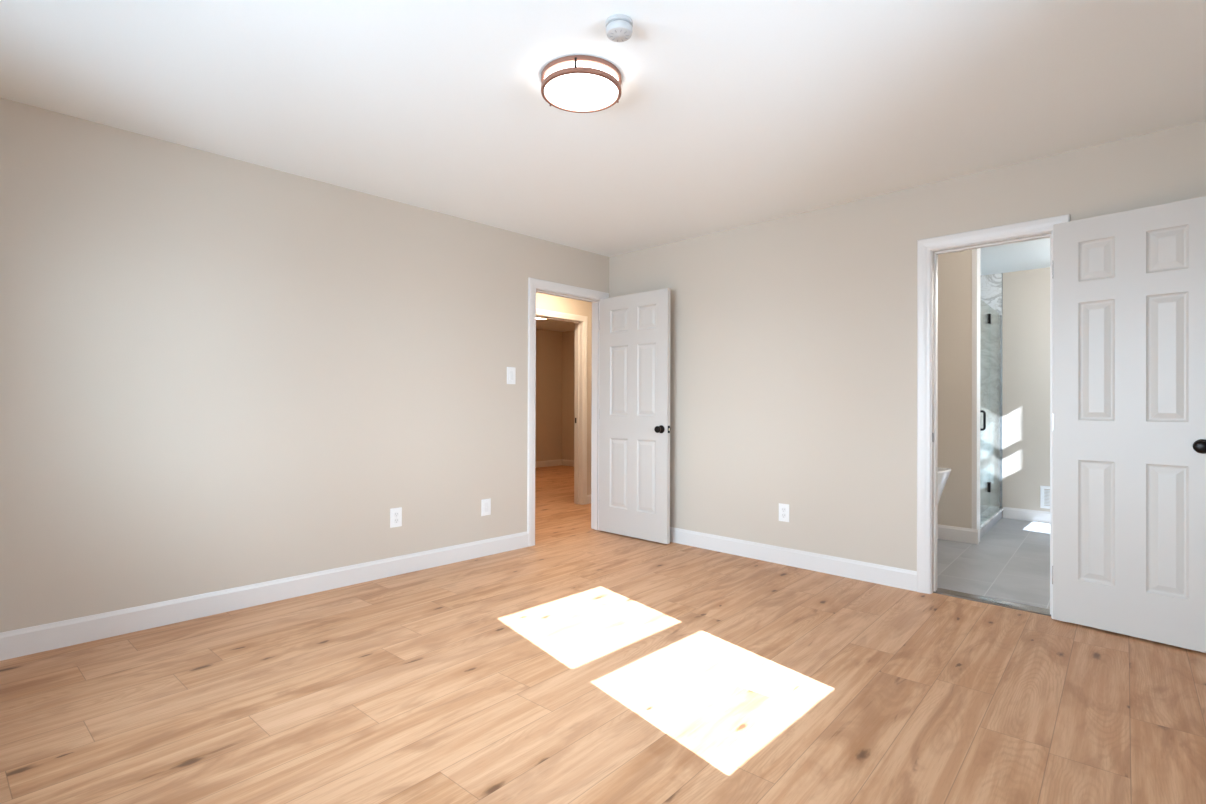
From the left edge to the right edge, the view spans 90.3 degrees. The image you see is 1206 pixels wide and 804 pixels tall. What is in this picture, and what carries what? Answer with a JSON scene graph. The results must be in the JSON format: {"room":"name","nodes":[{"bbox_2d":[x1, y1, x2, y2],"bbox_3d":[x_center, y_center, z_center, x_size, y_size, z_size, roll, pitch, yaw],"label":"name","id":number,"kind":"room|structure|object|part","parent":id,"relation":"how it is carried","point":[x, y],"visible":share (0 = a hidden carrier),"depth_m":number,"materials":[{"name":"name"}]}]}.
{"room":"empty bedroom","nodes":[
{"label":"empty bedroom","id":0,"kind":"room"},
{"bbox_2d":[0,98,608,632],"bbox_3d":[-1.668,-0.094,3.677,0.120,2.440,4.850,0,0,44],"label":"wall","id":1,"kind":"structure","parent":0,"point":[218,372],"depth_m":3.21,"materials":[{"name":"beige paint"}]},
{"bbox_2d":[0,532,527,660],"bbox_3d":[-1.945,1.065,3.292,0.014,0.118,3.922,0,0,44],"label":"baseboard","id":2,"kind":"structure","parent":1,"relation":"attached to","point":[55,635],"depth_m":3.21,"materials":[{"name":"white paint"}]},
{"bbox_2d":[390,507,401,527],"bbox_3d":[-1.350,0.754,3.916,0.009,0.125,0.080,0,0,44],"label":"electrical outlet","id":3,"kind":"object","parent":1,"relation":"attached to","point":[395,513],"visible":1,"depth_m":3.91,"materials":[{"name":"white plastic"}]},
{"bbox_2d":[481,498,490,515],"bbox_3d":[-0.861,0.777,4.425,0.010,0.122,0.082,0,0,44],"label":"wall jack","id":4,"kind":"object","parent":1,"relation":"attached to","point":[485,503],"visible":1,"depth_m":4.42,"materials":[{"name":"white plastic"}]},
{"bbox_2d":[507,367,515,383],"bbox_3d":[-0.701,-0.202,4.592,0.010,0.130,0.082,0,0,44],"label":"light switch","id":5,"kind":"object","parent":1,"relation":"attached to","point":[511,371],"visible":1,"depth_m":4.59,"materials":[{"name":"white plastic"}]},
{"bbox_2d":[527,277,608,546],"bbox_3d":[-0.319,0.080,5.084,0.154,2.112,0.914,0,0,44],"label":"door frame","id":6,"kind":"structure","parent":1,"relation":"attached to","point":[535,286],"depth_m":4.91,"materials":[{"name":"white paint"}]},
{"bbox_2d":[599,288,670,543],"bbox_3d":[0.251,0.112,5.026,0.774,2.028,0.164,0,0,44],"label":"door","id":7,"kind":"structure","parent":1,"relation":"in","point":[634,364],"depth_m":4.98,"materials":[{"name":"white paint"}]},
{"bbox_3d":[0.444,0.218,4.770,0.065,0.065,0.064,0,0,44],"label":"knob","id":8,"kind":"part","parent":7,"relation":"part of","materials":[{"name":"black metal"}]},
{"bbox_2d":[535,329,561,460],"bbox_3d":[-2.551,-0.077,9.186,0.120,2.440,5.320,0,0,44],"label":"wall","id":9,"kind":"structure","parent":0,"point":[548,426],"depth_m":10.74,"materials":[{"name":"beige paint"}]},
{"bbox_2d":[535,459,561,467],"bbox_3d":[-2.506,1.088,9.136,0.014,0.110,5.080,0,0,44],"label":"baseboard","id":10,"kind":"structure","parent":9,"relation":"attached to","point":[548,463],"depth_m":10.72,"materials":[{"name":"white paint"}]},
{"bbox_2d":[536,293,591,494],"bbox_3d":[-0.091,-0.076,6.910,0.120,2.440,5.200,0,0,44],"label":"wall","id":11,"kind":"structure","parent":0,"point":[543,301],"depth_m":6.74,"materials":[{"name":"beige paint"}]},
{"bbox_2d":[536,309,587,504],"bbox_3d":[-0.550,0.090,6.432,0.154,2.101,0.927,0,0,44],"label":"door frame","id":12,"kind":"structure","parent":11,"relation":"attached to","point":[580,392],"depth_m":6.69,"materials":[{"name":"white paint"}]},
{"bbox_2d":[587,494,590,503],"bbox_3d":[0.196,1.095,7.113,0.014,0.100,1.099,0,0,44],"label":"baseboard","id":13,"kind":"structure","parent":11,"relation":"attached to","point":[588,496],"depth_m":6.74,"materials":[{"name":"white paint"}]},
{"bbox_2d":[562,330,574,459],"bbox_3d":[0.458,-0.064,9.903,3.230,2.440,0.120,0,0,44],"label":"wall","id":14,"kind":"structure","parent":0,"point":[568,337],"depth_m":10.86,"materials":[{"name":"beige paint"}]},
{"bbox_2d":[562,459,573,466],"bbox_3d":[0.407,1.101,9.851,3.230,0.110,0.014,0,0,44],"label":"baseboard","id":15,"kind":"structure","parent":14,"relation":"attached to","point":[564,462],"depth_m":10.85,"materials":[{"name":"white paint"}]},
{"bbox_2d":[0,465,1205,803],"bbox_3d":[-0.535,1.159,5.061,8.740,0.052,8.470,0,0,44],"label":"floor","id":16,"kind":"structure","parent":0,"point":[582,664],"depth_m":2.32,"materials":[{"name":"brown wood"}]},
{"bbox_2d":[937,467,950,505],"bbox_3d":[2.047,0.829,5.102,1.600,0.627,0.750,0,0,44],"label":"bathtub","id":17,"kind":"object","parent":16,"relation":"on","point":[943,473],"visible":0.06,"depth_m":4.55,"materials":[{"name":"white ceramic"}]},
{"bbox_2d":[980,273,1001,508],"bbox_3d":[2.875,-0.071,6.089,1.857,2.436,1.379,0,0,44],"label":"wall panel","id":18,"kind":"object","parent":16,"relation":"on","point":[990,285],"visible":0.12,"depth_m":6.04,"materials":[{"name":"stone"}]},
{"bbox_2d":[980,509,1002,538],"bbox_3d":[3.487,1.103,5.486,0.118,0.092,1.367,0,0,41],"label":"shower curb","id":19,"kind":"object","parent":16,"relation":"on","point":[989,523],"visible":0.26,"depth_m":5.39,"materials":[{"name":"white stone"}]},
{"bbox_2d":[980,299,990,524],"bbox_3d":[3.302,0.087,5.207,0.120,1.916,0.670,0,0,41],"label":"shower door","id":20,"kind":"structure","parent":19,"relation":"on","point":[985,317],"depth_m":5.28,"materials":[{"name":"clear glass"}]},
{"bbox_3d":[3.133,0.153,4.961,0.056,0.168,0.019,0,0,41],"label":"handle","id":21,"kind":"part","parent":20,"relation":"part of","materials":[{"name":"black metal"}]},
{"bbox_2d":[989,307,1001,517],"bbox_3d":[3.743,0.095,5.723,0.022,1.924,0.682,0,0,41],"label":"shower panel","id":22,"kind":"object","parent":19,"relation":"on","point":[995,328],"visible":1,"depth_m":5.76,"materials":[{"name":"clear glass"}]},
{"bbox_2d":[933,588,1050,615],"bbox_3d":[2.218,1.134,3.426,0.573,0.010,0.120,0,0,44],"label":"threshold strip","id":23,"kind":"object","parent":16,"relation":"on","point":[1024,607],"visible":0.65,"depth_m":3.40,"materials":[{"name":"metal"}]},
{"bbox_2d":[0,0,1205,331],"bbox_3d":[-0.524,-1.355,5.000,8.840,0.100,8.570,0,0,44],"label":"ceiling","id":24,"kind":"structure","parent":0,"point":[728,114],"depth_m":2.52,"materials":[{"name":"white paint"}]},
{"bbox_2d":[541,55,621,112],"bbox_3d":[-0.089,-1.280,2.433,0.330,0.066,0.325,0,0,44],"label":"ceiling light","id":25,"kind":"object","parent":24,"relation":"attached to","point":[573,83],"visible":1,"depth_m":2.37,"materials":[{"name":"white glass"}]},
{"bbox_2d":[606,14,632,41],"bbox_3d":[0.056,-1.290,2.078,0.094,0.048,0.094,0,0,44],"label":"smoke detector","id":26,"kind":"object","parent":24,"relation":"attached to","point":[619,27],"visible":1,"depth_m":2.05,"materials":[{"name":"plastic"}]},
{"bbox_2d":[609,121,1205,570],"bbox_3d":[1.593,-0.081,3.993,4.150,2.440,0.120,0,0,44],"label":"wall","id":27,"kind":"structure","parent":0,"point":[793,338],"depth_m":4.01,"materials":[{"name":"beige paint"}]},
{"bbox_2d":[779,503,788,521],"bbox_3d":[1.268,0.776,4.208,0.080,0.125,0.009,0,0,44],"label":"electrical outlet","id":28,"kind":"object","parent":27,"relation":"attached to","point":[783,508],"visible":1,"depth_m":4.20,"materials":[{"name":"white plastic"}]},
{"bbox_2d":[670,527,916,591],"bbox_3d":[0.974,1.079,4.486,2.544,0.118,0.014,0,0,44],"label":"baseboard","id":29,"kind":"structure","parent":27,"relation":"attached to","point":[906,579],"depth_m":4.10,"materials":[{"name":"white paint"}]},
{"bbox_2d":[917,214,1069,621],"bbox_3d":[2.201,0.083,3.408,0.727,2.112,0.154,0,0,44],"label":"door frame","id":30,"kind":"structure","parent":27,"relation":"attached to","point":[928,250],"depth_m":3.57,"materials":[{"name":"white paint"}]},
{"bbox_2d":[1052,196,1205,652],"bbox_3d":[2.551,0.100,2.905,0.164,2.050,0.625,0,0,-40],"label":"door","id":31,"kind":"structure","parent":27,"relation":"in","point":[1129,413],"depth_m":2.88,"materials":[{"name":"white paint"}]},
{"bbox_3d":[2.675,0.200,2.680,0.064,0.065,0.065,0,0,-40],"label":"knob","id":32,"kind":"part","parent":31,"relation":"part of","materials":[{"name":"black metal"}]},
{"bbox_2d":[937,250,977,543],"bbox_3d":[2.372,-0.073,5.529,1.907,2.440,0.124,0,0,44],"label":"wall","id":33,"kind":"structure","parent":0,"point":[954,508],"depth_m":4.95,"materials":[{"name":"beige paint"}]},
{"bbox_2d":[972,248,980,542],"bbox_3d":[3.044,-0.074,4.894,0.036,2.438,0.116,0,0,44],"label":"trim","id":34,"kind":"structure","parent":33,"relation":"attached to","point":[976,253],"depth_m":4.86,"materials":[{"name":"white paint"}]},
{"bbox_2d":[1002,267,1049,517],"bbox_3d":[3.954,-0.065,6.093,3.650,2.440,0.120,0,0,44],"label":"wall","id":35,"kind":"structure","parent":0,"point":[1026,293],"depth_m":5.85,"materials":[{"name":"beige paint"}]},
{"bbox_2d":[1002,273,1002,469],"bbox_3d":[3.977,-0.120,5.979,0.006,2.330,0.012,0,0,44],"label":"trim","id":36,"kind":"structure","parent":35,"relation":"attached to","point":[1002,273],"depth_m":5.98,"materials":[{"name":"white"}]},
{"bbox_2d":[1003,507,1049,522],"bbox_3d":[4.599,1.098,5.373,1.720,0.108,0.014,0,0,44],"label":"baseboard","id":37,"kind":"structure","parent":35,"relation":"attached to","point":[1010,513],"depth_m":5.83,"materials":[{"name":"white paint"}]},
{"bbox_2d":[1040,486,1049,508],"bbox_3d":[4.259,0.909,5.703,0.165,0.215,0.010,0,0,44],"label":"air vent","id":38,"kind":"object","parent":35,"relation":"in","point":[1042,501],"visible":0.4,"depth_m":5.74,"materials":[{"name":"white plastic"}]}
]}

